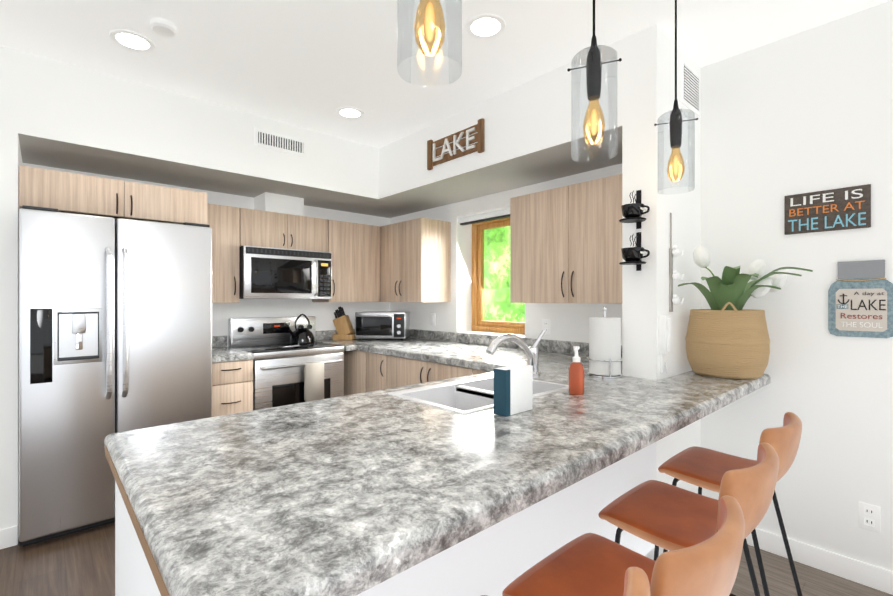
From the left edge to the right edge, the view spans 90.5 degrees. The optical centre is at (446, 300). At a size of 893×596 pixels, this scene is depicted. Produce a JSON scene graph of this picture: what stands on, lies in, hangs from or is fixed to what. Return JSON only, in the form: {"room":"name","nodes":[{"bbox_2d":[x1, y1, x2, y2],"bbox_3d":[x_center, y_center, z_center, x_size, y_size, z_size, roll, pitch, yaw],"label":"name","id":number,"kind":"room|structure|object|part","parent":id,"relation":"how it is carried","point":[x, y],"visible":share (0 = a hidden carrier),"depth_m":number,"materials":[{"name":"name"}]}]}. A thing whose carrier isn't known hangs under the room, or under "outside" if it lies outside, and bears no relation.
{"room":"kitchen","nodes":[
{"label":"kitchen","id":0,"kind":"room"},
{"bbox_2d":[0,46,21,536],"bbox_3d":[-4.826,-0.015,0.692,6.000,2.630,0.960,0,0,-42],"label":"wall","id":1,"kind":"structure","parent":0,"point":[10,158],"depth_m":2.34,"materials":[{"name":"white paint"}]},
{"bbox_2d":[0,526,17,548],"bbox_3d":[-4.498,1.250,0.332,6.000,0.100,0.014,0,0,-42],"label":"baseboard","id":2,"kind":"structure","parent":1,"relation":"attached to","point":[9,537],"depth_m":2.32,"materials":[{"name":"white wood"}]},
{"bbox_2d":[18,51,377,198],"bbox_3d":[-1.449,-1.110,3.579,2.880,0.440,0.680,0,0,-42],"label":"soffit","id":3,"kind":"structure","parent":0,"point":[60,101],"depth_m":2.83,"materials":[{"name":"white paint"}]},
{"bbox_2d":[254,127,305,156],"bbox_3d":[-1.235,-1.175,3.306,0.390,0.130,0.012,0,0,-42],"label":"air vent","id":4,"kind":"object","parent":3,"relation":"attached to","point":[277,142],"visible":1,"depth_m":3.29,"materials":[{"name":"white metal"}]},
{"bbox_2d":[22,162,389,346],"bbox_3d":[-1.662,-0.015,4.035,3.180,2.630,0.280,0,0,-42],"label":"wall","id":5,"kind":"structure","parent":0,"point":[321,312],"depth_m":4.00,"materials":[{"name":"white paint"}]},
{"bbox_2d":[19,165,206,223],"bbox_3d":[-2.161,-0.610,2.905,0.910,0.220,0.711,0,0,-42],"label":"upper cabinet","id":6,"kind":"object","parent":5,"relation":"attached to","point":[66,192],"visible":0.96,"depth_m":2.61,"materials":[{"name":"laminate"}]},
{"bbox_2d":[207,203,238,302],"bbox_3d":[-1.821,-0.350,3.451,0.298,0.740,0.363,0,0,-42],"label":"upper cabinet","id":7,"kind":"object","parent":5,"relation":"attached to","point":[223,221],"visible":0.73,"depth_m":3.36,"materials":[{"name":"laminate"}]},
{"bbox_2d":[239,208,327,251],"bbox_3d":[-1.432,-0.571,3.805,0.746,0.298,0.363,0,0,-42],"label":"upper cabinet","id":8,"kind":"object","parent":5,"relation":"attached to","point":[258,228],"visible":0.73,"depth_m":3.66,"materials":[{"name":"laminate"}]},
{"bbox_2d":[254,192,303,215],"bbox_3d":[-1.458,-0.806,3.848,0.330,0.168,0.270,0,0,-42],"label":"chase","id":9,"kind":"object","parent":8,"relation":"on","point":[276,203],"visible":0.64,"depth_m":3.74,"materials":[{"name":"white paint"}]},
{"bbox_2d":[239,246,331,298],"bbox_3d":[-1.397,-0.214,3.766,0.738,0.408,0.465,0,0,-42],"label":"microwave","id":10,"kind":"object","parent":8,"relation":"attached to","point":[271,273],"visible":1,"depth_m":3.59,"materials":[{"name":"grey metal"}]},
{"bbox_2d":[312,220,379,301],"bbox_3d":[-0.944,-0.350,4.249,0.566,0.740,0.363,0,0,-42],"label":"upper cabinet","id":11,"kind":"object","parent":5,"relation":"attached to","point":[354,248],"visible":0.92,"depth_m":4.12,"materials":[{"name":"laminate"}]},
{"bbox_2d":[18,126,621,217],"bbox_3d":[-0.702,-0.889,2.758,2.878,0.002,2.898,0,0,-42],"label":"soffit","id":12,"kind":"object","parent":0,"point":[549,163],"depth_m":3.04,"materials":[{"name":"grey paint"}]},
{"bbox_2d":[115,23,700,595],"bbox_3d":[0.263,-0.015,1.885,2.630,2.630,0.650,0,0,-42],"label":"wall","id":13,"kind":"structure","parent":0,"point":[648,76],"depth_m":2.14,"materials":[{"name":"white paint"}]},
{"bbox_2d":[619,190,649,270],"bbox_3d":[0.910,-0.344,2.137,0.132,0.398,0.144,0,0,-42],"label":"shelf","id":14,"kind":"object","parent":13,"relation":"attached to","point":[633,212],"visible":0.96,"depth_m":2.11,"materials":[{"name":"black metal"}]},
{"bbox_2d":[659,315,672,373],"bbox_3d":[1.075,0.218,2.151,0.090,0.285,0.049,0,0,-42],"label":"intercom","id":15,"kind":"object","parent":13,"relation":"attached to","point":[665,335],"visible":1,"depth_m":2.12,"materials":[{"name":"white plastic"}]},
{"bbox_2d":[669,213,683,311],"bbox_3d":[1.152,-0.190,2.222,0.099,0.500,0.048,0,0,-42],"label":"hook rack","id":16,"kind":"object","parent":13,"relation":"attached to","point":[674,275],"visible":1,"depth_m":2.22,"materials":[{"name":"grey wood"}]},
{"bbox_2d":[681,58,699,115],"bbox_3d":[1.336,-1.157,2.415,0.270,0.235,0.012,0,0,-42],"label":"air vent","id":17,"kind":"object","parent":13,"relation":"in","point":[690,87],"visible":0.98,"depth_m":2.39,"materials":[{"name":"white metal"}]},
{"bbox_2d":[0,0,889,148],"bbox_3d":[-1.516,-1.355,-0.580,9.180,0.050,7.300,0,0,-42],"label":"ceiling","id":18,"kind":"structure","parent":0,"point":[313,65],"depth_m":2.29,"materials":[{"name":"white paint"}]},
{"bbox_2d":[109,29,155,51],"bbox_3d":[-1.609,-1.327,2.270,0.196,0.006,0.196,0,0,-42],"label":"recessed light","id":19,"kind":"object","parent":18,"relation":"in","point":[132,40],"visible":1,"depth_m":2.26,"materials":[{"name":"white plastic"}]},
{"bbox_2d":[150,18,176,36],"bbox_3d":[-1.368,-1.314,2.138,0.110,0.032,0.110,0,0,-42],"label":"smoke detector","id":20,"kind":"object","parent":18,"relation":"attached to","point":[163,27],"visible":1,"depth_m":2.11,"materials":[{"name":"white plastic"}]},
{"bbox_2d":[336,107,363,118],"bbox_3d":[-0.684,-1.327,3.140,0.196,0.006,0.196,0,0,-42],"label":"recessed light","id":21,"kind":"object","parent":18,"relation":"in","point":[350,112],"visible":1,"depth_m":3.12,"materials":[{"name":"white plastic"}]},
{"bbox_2d":[397,0,461,86],"bbox_3d":[-0.036,-0.910,0.950,0.151,0.840,0.151,0,0,-42],"label":"pendant light","id":22,"kind":"object","parent":18,"relation":"hanging from","point":[429,21],"visible":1,"depth_m":0.97,"materials":[{"name":"clear glass"}]},
{"bbox_3d":[-0.036,-0.601,0.950,0.068,0.148,0.068,0,0,-42],"label":"bulb","id":23,"kind":"part","parent":22,"relation":"part of","materials":[{"name":"clear glass"}]},
{"bbox_2d":[465,13,505,38],"bbox_3d":[0.190,-1.327,2.150,0.196,0.006,0.196,0,0,-42],"label":"recessed light","id":24,"kind":"object","parent":18,"relation":"in","point":[485,26],"visible":1,"depth_m":2.14,"materials":[{"name":"white plastic"}]},
{"bbox_2d":[567,0,621,162],"bbox_3d":[0.471,-0.895,1.412,0.151,0.870,0.151,0,0,-42],"label":"pendant light","id":25,"kind":"object","parent":18,"relation":"hanging from","point":[593,67],"visible":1,"depth_m":1.41,"materials":[{"name":"clear glass"}]},
{"bbox_3d":[0.471,-0.620,1.412,0.140,0.320,0.140,0,0,-42],"label":"lamp shade","id":26,"kind":"part","parent":25,"relation":"part of","materials":[{"name":"clear glass"}]},
{"bbox_3d":[0.471,-0.571,1.412,0.068,0.148,0.068,0,0,-42],"label":"bulb","id":27,"kind":"part","parent":25,"relation":"part of","materials":[{"name":"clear glass"}]},
{"bbox_2d":[654,0,697,194],"bbox_3d":[0.966,-0.895,1.863,0.151,0.870,0.151,0,0,-42],"label":"pendant light","id":28,"kind":"object","parent":18,"relation":"hanging from","point":[676,127],"visible":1,"depth_m":1.86,"materials":[{"name":"clear glass"}]},
{"bbox_3d":[0.966,-0.620,1.863,0.140,0.320,0.140,0,0,-42],"label":"lamp shade","id":29,"kind":"part","parent":28,"relation":"part of","materials":[{"name":"clear glass"}]},
{"bbox_3d":[0.966,-0.571,1.863,0.068,0.148,0.068,0,0,-42],"label":"bulb","id":30,"kind":"part","parent":28,"relation":"part of","materials":[{"name":"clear glass"}]},
{"bbox_2d":[0,522,892,595],"bbox_3d":[-1.516,1.325,-0.581,9.180,0.050,7.300,0,0,-42],"label":"floor","id":31,"kind":"structure","parent":0,"point":[81,563],"depth_m":2.10,"materials":[{"name":"brown wood"}]},
{"bbox_2d":[19,205,211,546],"bbox_3d":[-2.094,0.405,2.831,0.908,1.790,0.858,0,0,-42],"label":"fridge","id":32,"kind":"object","parent":31,"relation":"on","point":[115,325],"visible":0.94,"depth_m":2.46,"materials":[{"name":"grey metal"}]},
{"bbox_2d":[212,359,252,416],"bbox_3d":[-1.720,0.864,3.339,0.298,0.872,0.664,0,0,-42],"label":"base cabinet","id":33,"kind":"object","parent":31,"relation":"on","point":[232,387],"visible":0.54,"depth_m":3.12,"materials":[{"name":"laminate"}]},
{"bbox_2d":[212,336,226,340],"bbox_3d":[-1.727,0.362,3.345,0.305,0.133,0.648,0,0,-42],"label":"countertop","id":34,"kind":"structure","parent":33,"relation":"on","point":[214,338],"depth_m":3.62,"materials":[{"name":"stone"}]},
{"bbox_2d":[228,316,343,409],"bbox_3d":[-1.314,0.725,3.675,0.738,1.150,0.679,0,0,-42],"label":"stove","id":35,"kind":"object","parent":31,"relation":"on","point":[314,371],"visible":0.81,"depth_m":3.51,"materials":[{"name":"grey metal"}]},
{"bbox_2d":[279,345,299,348],"bbox_3d":[-1.252,0.372,3.515,0.156,0.022,0.110,0,0,-42],"label":"spoon rest","id":36,"kind":"object","parent":35,"relation":"on","point":[285,347],"visible":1,"depth_m":3.48,"materials":[{"name":"silver metal"}]},
{"bbox_2d":[289,314,314,344],"bbox_3d":[-1.280,0.252,3.869,0.249,0.262,0.210,0,0,-42],"label":"kettle","id":37,"kind":"object","parent":35,"relation":"on","point":[302,335],"visible":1,"depth_m":3.81,"materials":[{"name":"black metal"}]},
{"bbox_2d":[304,361,323,401],"bbox_3d":[-1.042,0.658,3.483,0.155,0.344,0.028,0,0,-42],"label":"towel","id":38,"kind":"object","parent":35,"relation":"hanging from","point":[313,371],"depth_m":3.47,"materials":[{"name":"beige fabric"}]},
{"bbox_2d":[342,350,489,395],"bbox_3d":[-0.121,0.864,3.650,0.813,0.872,2.357,0,0,-42],"label":"base cabinet","id":39,"kind":"object","parent":31,"relation":"on","point":[364,371],"visible":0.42,"depth_m":3.46,"materials":[{"name":"laminate"}]},
{"bbox_2d":[316,330,336,332],"bbox_3d":[-1.031,0.362,3.979,0.079,0.133,0.648,0,0,-42],"label":"countertop","id":40,"kind":"structure","parent":39,"relation":"on","point":[327,331],"depth_m":4.29,"materials":[{"name":"stone"}]},
{"bbox_2d":[104,329,727,595],"bbox_3d":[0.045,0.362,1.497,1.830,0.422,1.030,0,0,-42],"label":"countertop","id":41,"kind":"structure","parent":39,"relation":"on","point":[353,494],"depth_m":1.03,"materials":[{"name":"stone"}]},
{"bbox_2d":[494,364,532,416],"bbox_3d":[0.229,0.303,1.502,0.146,0.152,0.052,0,0,-42],"label":"box","id":42,"kind":"object","parent":41,"relation":"on","point":[513,389],"visible":1,"depth_m":1.47,"materials":[{"name":"white cardboard"}]},
{"bbox_2d":[569,346,583,394],"bbox_3d":[0.523,0.283,1.791,0.074,0.192,0.062,0,0,-42],"label":"soap dispenser","id":43,"kind":"object","parent":41,"relation":"on","point":[576,377],"visible":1,"depth_m":1.77,"materials":[{"name":"orange plastic"}]},
{"bbox_2d":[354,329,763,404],"bbox_3d":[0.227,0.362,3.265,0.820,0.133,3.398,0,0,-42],"label":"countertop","id":44,"kind":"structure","parent":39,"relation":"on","point":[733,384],"depth_m":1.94,"materials":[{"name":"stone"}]},
{"bbox_2d":[332,306,355,339],"bbox_3d":[-0.991,0.221,4.278,0.211,0.317,0.110,0,0,13],"label":"knife block","id":45,"kind":"object","parent":44,"relation":"on","point":[343,325],"visible":0.98,"depth_m":4.24,"materials":[{"name":"brown wood"}]},
{"bbox_2d":[355,311,409,339],"bbox_3d":[-0.619,0.247,4.302,0.480,0.265,0.371,0,0,3],"label":"toaster oven","id":46,"kind":"object","parent":44,"relation":"on","point":[382,324],"visible":1,"depth_m":4.16,"materials":[{"name":"silver metal"}]},
{"bbox_2d":[587,307,622,377],"bbox_3d":[0.795,0.206,2.221,0.174,0.346,0.174,0,0,-42],"label":"paper towel","id":47,"kind":"object","parent":44,"relation":"on","point":[605,358],"visible":1,"depth_m":2.16,"materials":[{"name":"white paper"}]},
{"bbox_2d":[678,246,812,378],"bbox_3d":[1.445,0.053,2.170,0.550,0.652,0.516,0,0,-42],"label":"potted plant","id":48,"kind":"object","parent":44,"relation":"on","point":[727,336],"visible":1,"depth_m":2.13,"materials":[{"name":"brown wicker"}]},
{"bbox_2d":[740,374,770,397],"bbox_3d":[1.350,0.404,2.211,0.580,0.048,0.328,0,0,-42],"label":"countertop","id":49,"kind":"structure","parent":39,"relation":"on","point":[760,382],"depth_m":2.09,"materials":[{"name":"stone"}]},
{"bbox_2d":[481,567,650,595],"bbox_3d":[0.085,0.872,0.736,0.413,0.855,0.437,0,0,-42],"label":"stool","id":50,"kind":"object","parent":31,"relation":"on","point":[636,581],"visible":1,"depth_m":0.70,"materials":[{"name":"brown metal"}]},
{"bbox_2d":[502,495,744,595],"bbox_3d":[0.412,0.873,1.007,0.413,0.855,0.437,0,0,-42],"label":"stool","id":51,"kind":"object","parent":31,"relation":"on","point":[589,564],"visible":1,"depth_m":1.01,"materials":[{"name":"brown leather"}]},
{"bbox_2d":[598,442,778,595],"bbox_3d":[0.766,0.873,1.384,0.413,0.855,0.437,0,0,-42],"label":"stool","id":52,"kind":"object","parent":31,"relation":"on","point":[663,515],"visible":0.77,"depth_m":1.33,"materials":[{"name":"brown leather"}]},
{"bbox_2d":[658,412,801,595],"bbox_3d":[1.138,0.873,1.763,0.413,0.855,0.437,0,0,-42],"label":"stool","id":53,"kind":"object","parent":31,"relation":"on","point":[702,467],"visible":0.73,"depth_m":1.73,"materials":[{"name":"brown leather"}]},
{"bbox_3d":[1.139,0.578,1.762,0.430,0.277,0.445,0,0,-42],"label":"seat","id":54,"kind":"part","parent":53,"relation":"part of","materials":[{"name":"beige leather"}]},
{"bbox_2d":[378,39,621,198],"bbox_3d":[0.380,-1.110,3.263,0.600,0.440,2.190,0,0,-42],"label":"soffit","id":55,"kind":"structure","parent":0,"point":[534,115],"depth_m":2.79,"materials":[{"name":"white paint"}]},
{"bbox_2d":[427,118,484,169],"bbox_3d":[0.052,-1.100,3.158,0.025,0.220,0.575,0,0,-42],"label":"sign","id":56,"kind":"object","parent":55,"relation":"attached to","point":[433,153],"visible":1,"depth_m":3.13,"materials":[{"name":"brown wood"}]},
{"bbox_2d":[390,0,892,570],"bbox_3d":[1.861,-0.015,2.306,0.300,2.630,7.020,0,0,-42],"label":"wall","id":57,"kind":"structure","parent":0,"point":[806,112],"depth_m":2.19,"materials":[{"name":"white paint"}]},
{"bbox_2d":[380,218,450,301],"bbox_3d":[-0.426,-0.350,4.312,0.373,0.740,0.967,0,0,-42],"label":"upper cabinet","id":58,"kind":"object","parent":57,"relation":"attached to","point":[415,260],"visible":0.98,"depth_m":4.00,"materials":[{"name":"laminate"}]},
{"bbox_2d":[430,313,434,324],"bbox_3d":[-0.132,0.185,4.264,0.008,0.115,0.072,0,0,-42],"label":"light switch","id":59,"kind":"object","parent":57,"relation":"attached to","point":[432,318],"visible":1,"depth_m":4.26,"materials":[{"name":"white plastic"}]},
{"bbox_2d":[457,208,524,337],"bbox_3d":[0.445,-0.230,3.823,0.249,1.060,0.770,0,0,-42],"label":"window","id":60,"kind":"structure","parent":57,"relation":"in","point":[480,223],"depth_m":4.02,"materials":[{"name":"brown"}]},
{"bbox_2d":[542,319,549,334],"bbox_3d":[0.743,0.200,3.303,0.008,0.115,0.072,0,0,-42],"label":"outlet","id":61,"kind":"object","parent":57,"relation":"attached to","point":[546,325],"visible":0.85,"depth_m":3.30,"materials":[{"name":"white plastic"}]},
{"bbox_2d":[510,174,621,303],"bbox_3d":[0.881,-0.350,2.877,0.373,0.740,0.936,0,0,-42],"label":"upper cabinet","id":62,"kind":"object","parent":57,"relation":"attached to","point":[565,244],"visible":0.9,"depth_m":2.77,"materials":[{"name":"laminate"}]},
{"bbox_2d":[746,528,892,594],"bbox_3d":[2.778,1.250,1.065,0.014,0.100,3.950,0,0,-42],"label":"baseboard","id":63,"kind":"structure","parent":57,"relation":"attached to","point":[866,574],"depth_m":2.11,"materials":[{"name":"white wood"}]},
{"bbox_2d":[784,184,870,234],"bbox_3d":[1.815,-0.427,2.119,0.017,0.195,0.315,0,0,-42],"label":"sign","id":64,"kind":"object","parent":57,"relation":"attached to","point":[845,208],"visible":1,"depth_m":2.11,"materials":[{"name":"black wood"}]},
{"bbox_2d":[828,260,892,337],"bbox_3d":[1.898,-0.005,2.027,0.019,0.350,0.227,0,0,-42],"label":"sign","id":65,"kind":"object","parent":57,"relation":"attached to","point":[860,298],"visible":1,"depth_m":2.02,"materials":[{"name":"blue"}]},
{"bbox_2d":[859,502,880,531],"bbox_3d":[1.921,0.985,2.009,0.008,0.115,0.072,0,0,-42],"label":"outlet","id":66,"kind":"object","parent":57,"relation":"attached to","point":[870,516],"visible":1,"depth_m":2.01,"materials":[{"name":"white plastic"}]},
{"label":"outside","id":67,"kind":"structure","parent":0,"visible":0},
{"bbox_2d":[484,226,524,321],"bbox_3d":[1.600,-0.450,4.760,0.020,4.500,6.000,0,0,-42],"label":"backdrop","id":68,"kind":"structure","parent":67,"point":[516,312],"depth_m":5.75,"materials":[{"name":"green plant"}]}
]}

